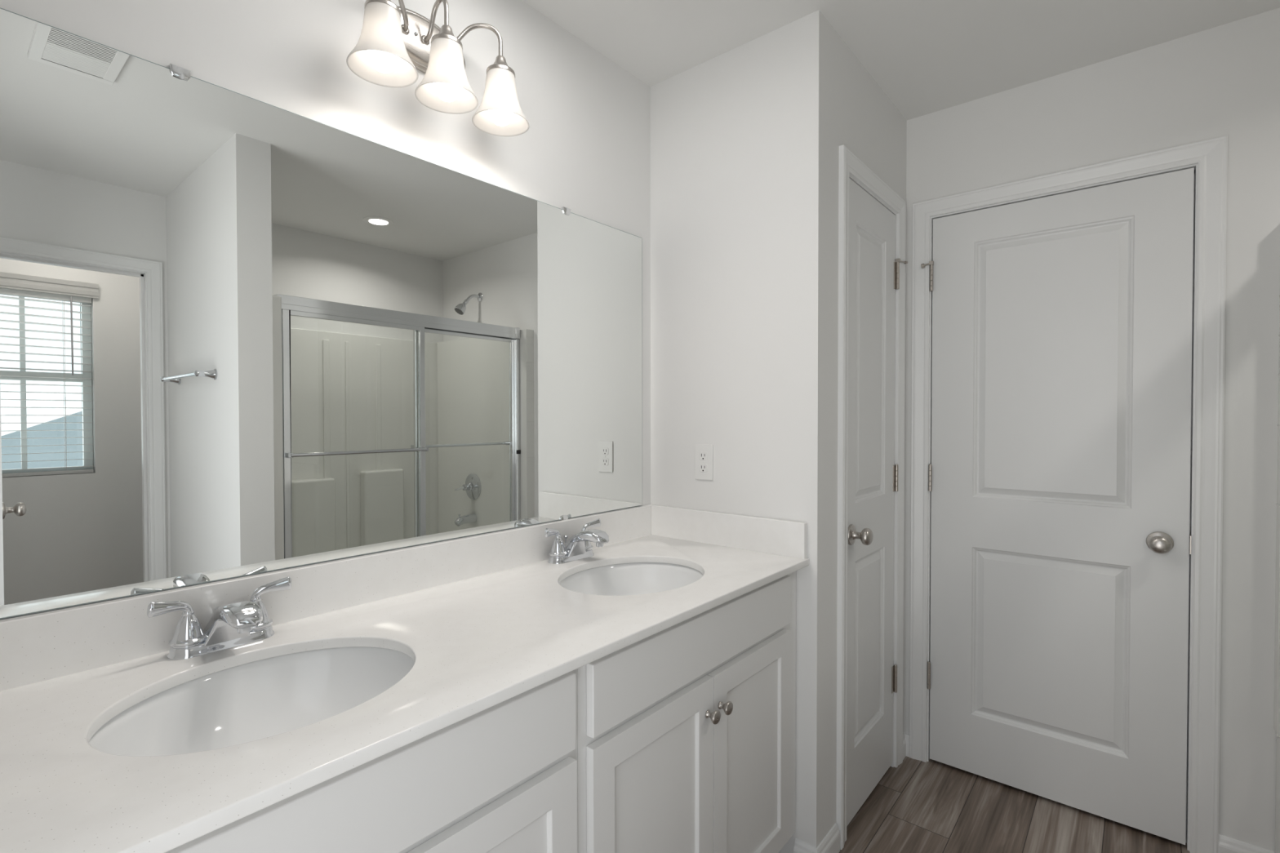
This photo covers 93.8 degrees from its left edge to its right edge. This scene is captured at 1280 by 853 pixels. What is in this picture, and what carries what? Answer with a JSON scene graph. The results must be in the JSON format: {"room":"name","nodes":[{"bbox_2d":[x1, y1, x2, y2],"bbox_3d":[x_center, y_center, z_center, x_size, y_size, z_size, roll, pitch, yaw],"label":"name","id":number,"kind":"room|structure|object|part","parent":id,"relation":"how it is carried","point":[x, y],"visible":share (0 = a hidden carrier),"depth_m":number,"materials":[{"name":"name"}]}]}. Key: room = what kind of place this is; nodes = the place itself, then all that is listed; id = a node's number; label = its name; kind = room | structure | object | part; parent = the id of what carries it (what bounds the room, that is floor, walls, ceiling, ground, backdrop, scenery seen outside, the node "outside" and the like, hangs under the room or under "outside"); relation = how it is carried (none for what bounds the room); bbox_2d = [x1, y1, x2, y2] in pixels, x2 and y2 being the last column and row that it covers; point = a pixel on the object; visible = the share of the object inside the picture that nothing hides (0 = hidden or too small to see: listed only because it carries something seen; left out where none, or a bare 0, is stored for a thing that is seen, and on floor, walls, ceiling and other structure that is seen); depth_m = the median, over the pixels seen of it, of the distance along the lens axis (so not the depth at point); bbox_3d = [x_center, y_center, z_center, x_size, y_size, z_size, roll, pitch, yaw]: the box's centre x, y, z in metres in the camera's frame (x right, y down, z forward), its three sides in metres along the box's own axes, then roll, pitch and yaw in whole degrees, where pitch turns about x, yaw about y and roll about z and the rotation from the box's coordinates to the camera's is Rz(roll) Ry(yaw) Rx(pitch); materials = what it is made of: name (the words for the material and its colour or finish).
{"room":"bathroom","nodes":[
{"label":"bathroom","id":0,"kind":"room"},
{"bbox_2d":[0,0,650,620],"bbox_3d":[-0.322,0.060,1.722,0.100,2.440,2.900,1,1,40],"label":"wall","id":1,"kind":"structure","parent":0,"point":[584,149],"depth_m":1.47,"materials":[{"name":"white paint"}]},
{"bbox_2d":[0,7,642,618],"bbox_3d":[-0.536,-0.174,1.377,0.009,0.919,1.692,1,1,40],"label":"wall mirror","id":2,"kind":"object","parent":1,"relation":"attached to","point":[241,335],"visible":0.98,"depth_m":1.15,"materials":[{"name":"clear glass"}]},
{"bbox_2d":[0,505,651,691],"bbox_3d":[-0.530,0.332,1.382,0.018,0.104,1.754,1,1,40],"label":"backsplash","id":3,"kind":"structure","parent":1,"relation":"attached to","point":[34,648],"depth_m":1.17,"materials":[{"name":"white stone"}]},
{"bbox_2d":[346,0,529,136],"bbox_3d":[-0.446,-0.845,1.345,0.177,0.238,0.428,1,1,40],"label":"vanity light","id":4,"kind":"object","parent":1,"relation":"attached to","point":[395,42],"visible":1,"depth_m":1.32,"materials":[{"name":"white glass"}]},
{"bbox_3d":[-0.523,-0.789,1.220,0.135,0.122,0.135,1,1,40],"label":"lamp shade","id":5,"kind":"part","parent":4,"relation":"part of","materials":[{"name":"white glass"}]},
{"bbox_3d":[-0.523,-0.771,1.220,0.060,0.094,0.060,1,1,40],"label":"bulb","id":6,"kind":"part","parent":4,"relation":"part of","materials":[{"name":"white glass"}]},
{"bbox_3d":[-0.522,-0.921,1.286,0.022,0.084,0.145,0,1,-4],"label":"arm","id":7,"kind":"part","parent":4,"relation":"part of","materials":[{"name":"silver metal"}]},
{"bbox_3d":[-0.462,-0.922,1.358,0.095,0.084,0.021,1,1,40],"label":"arm","id":8,"kind":"part","parent":4,"relation":"part of","materials":[{"name":"silver metal"}]},
{"bbox_3d":[-0.429,-0.791,1.333,0.135,0.122,0.135,1,1,40],"label":"lamp shade","id":9,"kind":"part","parent":4,"relation":"part of","materials":[{"name":"white glass"}]},
{"bbox_3d":[-0.429,-0.773,1.333,0.060,0.094,0.060,1,1,40],"label":"bulb","id":10,"kind":"part","parent":4,"relation":"part of","materials":[{"name":"white glass"}]},
{"bbox_3d":[-0.402,-0.924,1.430,0.145,0.084,0.022,0,1,-6],"label":"arm","id":11,"kind":"part","parent":4,"relation":"part of","materials":[{"name":"silver metal"}]},
{"bbox_3d":[-0.336,-0.775,1.445,0.060,0.094,0.060,1,1,40],"label":"bulb","id":12,"kind":"part","parent":4,"relation":"part of","materials":[{"name":"white glass"}]},
{"bbox_3d":[-0.336,-0.792,1.445,0.135,0.122,0.135,1,1,40],"label":"lamp shade","id":13,"kind":"part","parent":4,"relation":"part of","materials":[{"name":"white glass"}]},
{"bbox_2d":[650,25,786,852],"bbox_3d":[0.262,0.056,1.950,0.504,2.440,0.100,1,1,40],"label":"wall","id":14,"kind":"structure","parent":0,"point":[717,125],"depth_m":1.89,"materials":[{"name":"white paint"}]},
{"bbox_2d":[694,444,713,480],"bbox_3d":[0.205,0.114,1.929,0.070,0.114,0.007,1,1,40],"label":"power outlet","id":15,"kind":"object","parent":14,"relation":"attached to","point":[704,453],"visible":1,"depth_m":1.92,"materials":[{"name":"white plastic"}]},
{"bbox_2d":[698,451,707,460],"bbox_3d":[0.203,0.095,1.927,0.033,0.028,0.002,1,1,40],"label":"receptacle","id":16,"kind":"object","parent":15,"relation":"attached to","point":[703,455],"depth_m":1.93,"materials":[{"name":"white plastic"}]},
{"bbox_2d":[698,463,707,472],"bbox_3d":[0.203,0.133,1.927,0.033,0.028,0.002,1,1,40],"label":"receptacle","id":17,"kind":"object","parent":15,"relation":"attached to","point":[703,468],"depth_m":1.93,"materials":[{"name":"white plastic"}]},
{"bbox_2d":[783,9,906,852],"bbox_3d":[0.722,0.054,2.030,0.100,2.440,0.813,1,1,40],"label":"wall","id":18,"kind":"structure","parent":0,"point":[833,100],"depth_m":1.73,"materials":[{"name":"white paint"}]},
{"bbox_2d":[793,822,839,852],"bbox_3d":[0.523,1.238,1.768,0.077,0.080,0.154,1,1,40],"label":"baseboard","id":19,"kind":"structure","parent":18,"relation":"attached to","point":[830,843],"depth_m":1.74,"materials":[{"name":"white paint"}]},
{"bbox_2d":[836,144,906,849],"bbox_3d":[0.763,0.217,2.055,0.101,2.114,0.608,1,1,40],"label":"door frame","id":20,"kind":"structure","parent":18,"relation":"attached to","point":[851,166],"depth_m":1.84,"materials":[{"name":"white paint"}]},
{"bbox_2d":[846,178,907,826],"bbox_3d":[0.819,0.241,2.045,0.102,2.025,0.533,1,1,40],"label":"door","id":21,"kind":"structure","parent":18,"relation":"in","point":[873,266],"depth_m":2.03,"materials":[{"name":"white paint"}]},
{"bbox_3d":[0.688,0.340,1.862,0.067,0.065,0.065,1,1,40],"label":"knob","id":22,"kind":"part","parent":21,"relation":"part of","materials":[{"name":"silver metal"}]},
{"bbox_2d":[902,733,909,759],"bbox_3d":[1.014,1.230,2.295,0.028,0.080,0.061,1,1,40],"label":"baseboard","id":23,"kind":"structure","parent":18,"relation":"attached to","point":[905,736],"depth_m":2.30,"materials":[{"name":"white paint"}]},
{"bbox_2d":[522,0,1279,119],"bbox_3d":[1.019,-1.195,0.580,3.700,0.100,2.900,1,1,40],"label":"ceiling","id":24,"kind":"structure","parent":0,"point":[927,56],"depth_m":1.75,"materials":[{"name":"white paint"}]},
{"bbox_2d":[839,756,1189,852],"bbox_3d":[1.022,1.345,0.618,3.700,0.100,2.900,1,1,40],"label":"floor","id":25,"kind":"structure","parent":0,"point":[932,806],"depth_m":1.93,"materials":[{"name":"brown wood"}]},
{"bbox_2d":[164,668,577,852],"bbox_3d":[-0.585,0.851,0.879,0.586,0.884,0.895,1,1,40],"label":"vanity cabinet","id":26,"kind":"object","parent":25,"relation":"on","point":[503,777],"visible":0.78,"depth_m":0.85,"materials":[{"name":"white paint"}]},
{"bbox_2d":[0,504,808,852],"bbox_3d":[-0.309,0.343,1.210,0.580,0.121,1.773,1,1,40],"label":"countertop","id":27,"kind":"structure","parent":26,"relation":"on","point":[484,621],"depth_m":0.98,"materials":[{"name":"white stone"}]},
{"bbox_2d":[146,576,292,659],"bbox_3d":[-0.724,0.335,1.037,0.174,0.102,0.174,0,1,-11],"label":"faucet","id":28,"kind":"object","parent":27,"relation":"on","point":[233,624],"visible":1,"depth_m":1.01,"materials":[{"name":"silver metal"}]},
{"bbox_3d":[-0.781,0.303,0.999,0.014,0.037,0.067,0,1,26],"label":"lever","id":29,"kind":"part","parent":28,"relation":"part of","materials":[{"name":"silver metal"}]},
{"bbox_3d":[-0.771,0.343,1.022,0.054,0.060,0.054,1,1,40],"label":"handle","id":30,"kind":"part","parent":28,"relation":"part of","materials":[{"name":"silver metal"}]},
{"bbox_3d":[-0.695,0.336,1.025,0.155,0.081,0.075,1,1,40],"label":"spout","id":31,"kind":"part","parent":28,"relation":"part of","materials":[{"name":"silver metal"}]},
{"bbox_3d":[-0.705,0.342,1.100,0.054,0.060,0.054,1,1,40],"label":"handle","id":32,"kind":"part","parent":28,"relation":"part of","materials":[{"name":"silver metal"}]},
{"bbox_3d":[-0.685,0.302,1.114,0.067,0.037,0.014,-1,1,-37],"label":"lever","id":33,"kind":"part","parent":28,"relation":"part of","materials":[{"name":"silver metal"}]},
{"bbox_2d":[88,646,414,756],"bbox_3d":[-0.553,0.493,0.907,0.393,0.168,0.484,1,1,40],"label":"sink","id":34,"kind":"object","parent":27,"relation":"in","point":[255,700],"visible":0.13,"depth_m":1.02,"materials":[{"name":"white ceramic"}]},
{"bbox_2d":[544,518,608,564],"bbox_3d":[-0.182,0.325,1.685,0.174,0.102,0.174,0,1,-11],"label":"faucet","id":35,"kind":"object","parent":27,"relation":"on","point":[579,546],"visible":1,"depth_m":1.66,"materials":[{"name":"silver metal"}]},
{"bbox_3d":[-0.239,0.293,1.647,0.014,0.037,0.067,0,1,26],"label":"lever","id":36,"kind":"part","parent":35,"relation":"part of","materials":[{"name":"silver metal"}]},
{"bbox_3d":[-0.228,0.333,1.670,0.054,0.060,0.054,1,1,40],"label":"handle","id":37,"kind":"part","parent":35,"relation":"part of","materials":[{"name":"silver metal"}]},
{"bbox_3d":[-0.213,0.338,1.724,0.013,0.050,0.014,1,1,40],"label":"lift rod","id":38,"kind":"part","parent":35,"relation":"part of","materials":[{"name":"silver metal"}]},
{"bbox_3d":[-0.153,0.326,1.673,0.155,0.081,0.075,1,1,40],"label":"spout","id":39,"kind":"part","parent":35,"relation":"part of","materials":[{"name":"silver metal"}]},
{"bbox_3d":[-0.163,0.332,1.748,0.054,0.060,0.054,1,1,40],"label":"handle","id":40,"kind":"part","parent":35,"relation":"part of","materials":[{"name":"silver metal"}]},
{"bbox_3d":[-0.143,0.291,1.762,0.067,0.037,0.014,-1,1,-37],"label":"lever","id":41,"kind":"part","parent":35,"relation":"part of","materials":[{"name":"silver metal"}]},
{"bbox_2d":[559,562,703,595],"bbox_3d":[-0.018,0.483,1.547,0.393,0.168,0.484,1,1,40],"label":"sink","id":42,"kind":"object","parent":27,"relation":"in","point":[633,578],"visible":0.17,"depth_m":1.71,"materials":[{"name":"white ceramic"}]},
{"bbox_3d":[-0.405,0.803,0.728,0.021,0.784,0.895,1,1,40],"label":"frame","id":43,"kind":"part","parent":26,"relation":"part of","materials":[{"name":"white paint"}]},
{"bbox_3d":[-0.243,0.870,0.892,0.019,0.585,0.396,1,1,40],"label":"door","id":44,"kind":"part","parent":26,"relation":"part of","materials":[{"name":"white paint"}]},
{"bbox_2d":[577,571,795,852],"bbox_3d":[-0.017,0.840,1.558,0.586,0.884,0.876,1,1,40],"label":"vanity cabinet","id":45,"kind":"object","parent":25,"relation":"on","point":[686,730],"visible":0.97,"depth_m":1.32,"materials":[{"name":"white paint"}]},
{"bbox_3d":[0.035,0.865,1.224,0.019,0.585,0.390,1,1,40],"label":"door","id":46,"kind":"part","parent":45,"relation":"part of","materials":[{"name":"white paint"}]},
{"bbox_3d":[0.161,0.485,1.369,0.019,0.133,0.782,1,1,40],"label":"false drawer","id":47,"kind":"part","parent":45,"relation":"part of","materials":[{"name":"white paint"}]},
{"bbox_3d":[0.162,0.645,1.335,0.029,0.030,0.030,1,1,40],"label":"knob","id":48,"kind":"part","parent":45,"relation":"part of","materials":[{"name":"silver metal"}]},
{"bbox_3d":[0.196,0.645,1.376,0.029,0.030,0.030,1,1,40],"label":"knob","id":49,"kind":"part","parent":45,"relation":"part of","materials":[{"name":"silver metal"}]},
{"bbox_3d":[0.287,0.860,1.525,0.019,0.585,0.390,1,1,40],"label":"door","id":50,"kind":"part","parent":45,"relation":"part of","materials":[{"name":"white paint"}]},
{"bbox_2d":[1273,295,1279,852],"bbox_3d":[1.689,0.369,0.785,1.008,1.846,1.488,1,1,40],"label":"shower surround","id":51,"kind":"object","parent":25,"relation":"on","point":[1277,641],"visible":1,"depth_m":1.65,"materials":[{"name":"white plastic"}]},
{"bbox_2d":[1275,736,1279,852],"bbox_3d":[1.688,1.076,0.798,0.987,0.432,1.486,1,1,40],"label":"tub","id":52,"kind":"object","parent":51,"relation":"in","point":[1277,754],"depth_m":1.66,"materials":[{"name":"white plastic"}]},
{"bbox_2d":[903,7,1279,852],"bbox_3d":[1.634,0.056,1.862,2.720,2.440,0.100,1,1,40],"label":"wall","id":53,"kind":"structure","parent":0,"point":[1224,79],"depth_m":1.74,"materials":[{"name":"white paint"}]},
{"bbox_2d":[920,167,1194,844],"bbox_3d":[1.346,0.245,2.020,0.758,2.031,0.102,1,1,40],"label":"door","id":54,"kind":"structure","parent":53,"relation":"in","point":[1059,473],"depth_m":1.99,"materials":[{"name":"white paint"}]},
{"bbox_3d":[1.571,0.355,1.810,0.065,0.065,0.067,1,1,40],"label":"knob","id":55,"kind":"part","parent":54,"relation":"part of","materials":[{"name":"silver metal"}]},
{"bbox_3d":[1.655,0.354,1.802,0.003,0.055,0.034,1,1,40],"label":"strike plate","id":56,"kind":"part","parent":54,"relation":"part of","materials":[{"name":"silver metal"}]},
{"bbox_2d":[908,134,1227,852],"bbox_3d":[1.391,0.215,2.047,0.857,2.116,0.101,1,1,40],"label":"door frame","id":57,"kind":"structure","parent":53,"relation":"attached to","point":[1208,157],"depth_m":1.78,"materials":[{"name":"white paint"}]},
{"bbox_2d":[1217,834,1274,852],"bbox_3d":[1.735,1.238,1.722,0.124,0.080,0.014,1,1,40],"label":"baseboard","id":58,"kind":"structure","parent":53,"relation":"attached to","point":[1226,844],"depth_m":1.73,"materials":[{"name":"white paint"}]}
]}

